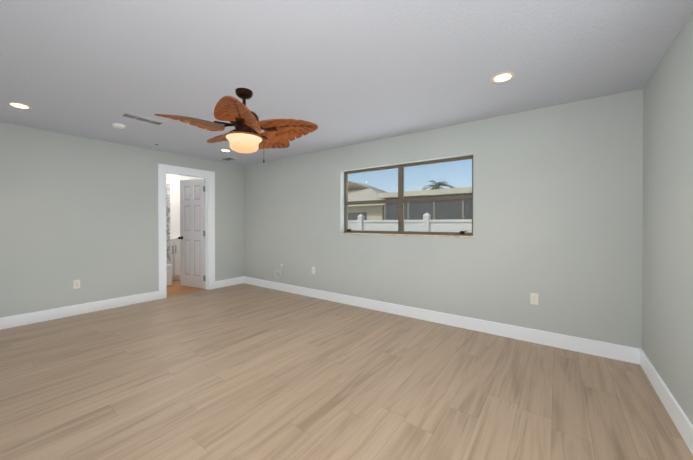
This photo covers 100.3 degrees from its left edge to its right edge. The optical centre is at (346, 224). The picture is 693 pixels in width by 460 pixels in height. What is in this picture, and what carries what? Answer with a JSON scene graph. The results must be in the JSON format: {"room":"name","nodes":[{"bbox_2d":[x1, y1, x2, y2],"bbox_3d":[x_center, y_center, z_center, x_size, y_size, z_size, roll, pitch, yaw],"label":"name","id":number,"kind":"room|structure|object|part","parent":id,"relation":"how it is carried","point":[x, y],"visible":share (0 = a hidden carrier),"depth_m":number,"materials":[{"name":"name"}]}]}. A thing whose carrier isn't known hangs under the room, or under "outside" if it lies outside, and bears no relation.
{"room":"empty bedroom","nodes":[
{"label":"empty bedroom","id":0,"kind":"room"},
{"bbox_2d":[0,122,243,317],"bbox_3d":[-3.273,0.011,4.596,0.120,2.440,4.970,0,0,36],"label":"wall","id":1,"kind":"structure","parent":0,"point":[84,210],"depth_m":4.01,"materials":[{"name":"paint"}]},
{"bbox_2d":[73,280,79,288],"bbox_3d":[-3.675,0.814,3.940,0.008,0.115,0.070,0,0,36],"label":"electrical outlet","id":2,"kind":"object","parent":1,"relation":"attached to","point":[76,283],"visible":1,"depth_m":3.94,"materials":[{"name":"white plastic"}]},
{"bbox_2d":[0,291,158,329],"bbox_3d":[-3.816,1.166,3.743,0.016,0.140,2.483,0,0,36],"label":"baseboard","id":3,"kind":"structure","parent":1,"relation":"attached to","point":[56,313],"depth_m":3.90,"materials":[{"name":"white wood"}]},
{"bbox_2d":[158,163,214,298],"bbox_3d":[-2.854,0.114,5.170,0.160,2.227,0.964,0,0,36],"label":"door frame","id":4,"kind":"structure","parent":1,"relation":"attached to","point":[163,169],"depth_m":5.14,"materials":[{"name":"white wood"}]},
{"bbox_2d":[178,178,205,288],"bbox_3d":[-2.989,0.172,5.632,0.726,2.090,0.171,0,0,26],"label":"bathroom door","id":5,"kind":"structure","parent":1,"relation":"in","point":[192,233],"depth_m":5.61,"materials":[{"name":"white wood"}]},
{"bbox_2d":[215,276,243,287],"bbox_3d":[-2.337,1.155,5.768,0.016,0.140,0.603,0,0,36],"label":"baseboard","id":6,"kind":"structure","parent":1,"relation":"attached to","point":[239,280],"depth_m":5.76,"materials":[{"name":"white wood"}]},
{"bbox_2d":[166,173,169,264],"bbox_3d":[-3.995,0.007,5.358,0.100,2.440,1.310,0,0,36],"label":"shower curtain","id":7,"kind":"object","parent":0,"point":[167,219],"depth_m":5.82,"materials":[{"name":"white fabric"}]},
{"bbox_2d":[170,174,200,233],"bbox_3d":[-4.303,0.001,6.506,0.150,2.440,3.100,0,0,36],"label":"wall","id":8,"kind":"structure","parent":0,"point":[175,180],"depth_m":6.77,"materials":[{"name":"white paint"}]},
{"bbox_2d":[0,280,692,459],"bbox_3d":[-1.606,1.297,3.386,8.193,0.120,4.970,0,0,36],"label":"floor","id":9,"kind":"structure","parent":0,"point":[243,371],"depth_m":2.17,"materials":[{"name":"brown wood"}]},
{"bbox_2d":[167,264,171,285],"bbox_3d":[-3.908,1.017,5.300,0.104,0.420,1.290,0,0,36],"label":"bathtub","id":10,"kind":"object","parent":9,"relation":"on","point":[169,274],"visible":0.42,"depth_m":5.75,"materials":[{"name":"white"}]},
{"bbox_2d":[170,234,179,280],"bbox_3d":[-3.926,0.666,6.370,0.607,1.110,0.784,0,0,36],"label":"bathroom vanity","id":11,"kind":"object","parent":9,"relation":"on","point":[174,251],"visible":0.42,"depth_m":6.25,"materials":[{"name":"white wood"}]},
{"bbox_2d":[0,0,692,165],"bbox_3d":[-1.606,-1.273,3.372,8.193,0.140,4.970,0,0,36],"label":"ceiling","id":12,"kind":"structure","parent":0,"point":[341,73],"depth_m":2.12,"materials":[{"name":"grey paint"}]},
{"bbox_2d":[6,102,31,108],"bbox_3d":[-3.297,-1.198,2.917,0.176,0.007,0.176,0,0,36],"label":"recessed light","id":13,"kind":"object","parent":12,"relation":"in","point":[17,105],"visible":0.98,"depth_m":2.90,"materials":[{"name":"beige plastic"}]},
{"bbox_2d":[111,123,125,128],"bbox_3d":[-2.747,-1.186,3.491,0.140,0.034,0.140,0,0,36],"label":"smoke detector","id":14,"kind":"object","parent":12,"relation":"attached to","point":[119,125],"visible":1,"depth_m":3.46,"materials":[{"name":"white plastic"}]},
{"bbox_2d":[118,112,165,125],"bbox_3d":[-2.328,-1.198,3.311,0.170,0.008,0.420,0,0,36],"label":"ceiling vent","id":15,"kind":"object","parent":12,"relation":"in","point":[140,118],"visible":1,"depth_m":3.29,"materials":[{"name":"silver metal"}]},
{"bbox_2d":[219,157,236,160],"bbox_3d":[-2.190,-1.210,5.365,0.320,0.008,0.170,0,0,36],"label":"ceiling vent","id":16,"kind":"object","parent":12,"relation":"in","point":[228,159],"visible":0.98,"depth_m":5.38,"materials":[{"name":"silver metal"}]},
{"bbox_2d":[155,88,317,162],"bbox_3d":[-0.948,-0.876,2.649,1.257,0.645,1.281,0,0,36],"label":"ceiling fan","id":17,"kind":"object","parent":12,"relation":"hanging from","point":[246,135],"visible":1,"depth_m":2.52,"materials":[{"name":"brown wood"}]},
{"bbox_3d":[-1.243,-0.827,2.388,0.370,0.135,0.510,0,0,36],"label":"blade","id":18,"kind":"part","parent":17,"relation":"part of","materials":[{"name":"brown wood"}]},
{"bbox_3d":[-1.239,-0.829,2.888,0.505,0.135,0.358,0,0,36],"label":"blade","id":19,"kind":"part","parent":17,"relation":"part of","materials":[{"name":"brown wood"}]},
{"bbox_3d":[-0.839,-0.826,2.251,0.478,0.135,0.436,0,0,36],"label":"blade","id":20,"kind":"part","parent":17,"relation":"part of","materials":[{"name":"brown wood"}]},
{"bbox_3d":[-0.923,-0.718,2.610,0.316,0.129,0.316,0,0,36],"label":"lamp shade","id":21,"kind":"part","parent":17,"relation":"part of","materials":[{"name":"beige glass"}]},
{"bbox_3d":[-0.727,-0.830,2.966,0.367,0.135,0.509,0,0,36],"label":"blade","id":22,"kind":"part","parent":17,"relation":"part of","materials":[{"name":"brown wood"}]},
{"bbox_3d":[-0.552,-0.827,2.542,0.491,0.135,0.416,0,0,36],"label":"blade","id":23,"kind":"part","parent":17,"relation":"part of","materials":[{"name":"brown wood"}]},
{"bbox_2d":[491,72,514,82],"bbox_3d":[1.271,-1.195,2.355,0.176,0.007,0.176,0,0,36],"label":"recessed light","id":24,"kind":"object","parent":12,"relation":"in","point":[505,77],"visible":1,"depth_m":2.35,"materials":[{"name":"beige plastic"}]},
{"bbox_2d":[243,89,642,348],"bbox_3d":[0.326,0.012,4.352,6.220,2.440,0.200,0,0,36],"label":"wall","id":25,"kind":"structure","parent":0,"point":[558,209],"depth_m":3.19,"materials":[{"name":"paint"}]},
{"bbox_2d":[340,233,473,237],"bbox_3d":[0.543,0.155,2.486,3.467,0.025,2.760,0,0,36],"label":"sill","id":26,"kind":"structure","parent":25,"relation":"attached to","point":[460,236],"depth_m":3.86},
{"bbox_2d":[344,155,472,235],"bbox_3d":[0.750,-0.351,4.035,1.952,0.970,0.109,0,0,36],"label":"window","id":27,"kind":"structure","parent":25,"relation":"in","point":[401,200],"depth_m":4.02,"materials":[{"name":"glass"}]},
{"bbox_2d":[244,276,635,363],"bbox_3d":[0.228,1.163,4.293,5.900,0.140,0.020,0,0,36],"label":"baseboard","id":28,"kind":"structure","parent":25,"relation":"attached to","point":[593,347],"depth_m":3.35,"materials":[{"name":"white wood"}]},
{"bbox_2d":[530,293,537,304],"bbox_3d":[1.967,0.779,3.029,0.070,0.115,0.008,0,0,36],"label":"outlet","id":29,"kind":"object","parent":25,"relation":"attached to","point":[533,298],"visible":1,"depth_m":3.03,"materials":[{"name":"white plastic"}]},
{"bbox_2d":[642,12,692,424],"bbox_3d":[1.427,0.031,0.756,0.200,2.440,4.310,0,0,36],"label":"wall","id":30,"kind":"structure","parent":0,"point":[667,305],"depth_m":1.92,"materials":[{"name":"paint"}]},
{"bbox_2d":[636,348,692,454],"bbox_3d":[1.397,1.181,0.908,0.020,0.140,4.050,0,0,36],"label":"baseboard","id":31,"kind":"structure","parent":30,"relation":"attached to","point":[680,420],"depth_m":1.90,"materials":[{"name":"white wood"}]},
{"label":"outside","id":32,"kind":"structure","parent":0,"visible":0},
{"bbox_3d":[6.748,1.417,25.932,100.000,0.100,110.000,0,0,36],"label":"ground","id":33,"kind":"structure","parent":32,"visible":0},
{"bbox_2d":[348,181,387,219],"bbox_3d":[0.767,-0.725,19.763,7.600,4.250,6.000,0,0,36],"label":"house","id":34,"kind":"structure","parent":33,"relation":"on","point":[364,207],"depth_m":16.89,"materials":[{"name":"beige"}]},
{"bbox_2d":[348,213,471,234],"bbox_3d":[0.753,0.590,7.541,20.000,1.750,0.160,0,0,36],"label":"fence","id":35,"kind":"object","parent":33,"relation":"on","point":[421,228],"depth_m":6.84,"materials":[{"name":"white"}]},
{"bbox_2d":[377,187,471,219],"bbox_3d":[7.190,-0.030,14.149,9.000,2.920,7.100,0,0,36],"label":"house","id":36,"kind":"structure","parent":33,"relation":"on","point":[425,209],"depth_m":12.55,"materials":[{"name":"grey"}]},
{"bbox_2d":[422,180,454,189],"bbox_3d":[7.176,-1.026,22.957,3.024,4.899,2.886,0,0,36],"label":"palm tree","id":37,"kind":"object","parent":33,"relation":"on","point":[440,184],"depth_m":22.96,"materials":[{"name":"green plant"}]}
]}

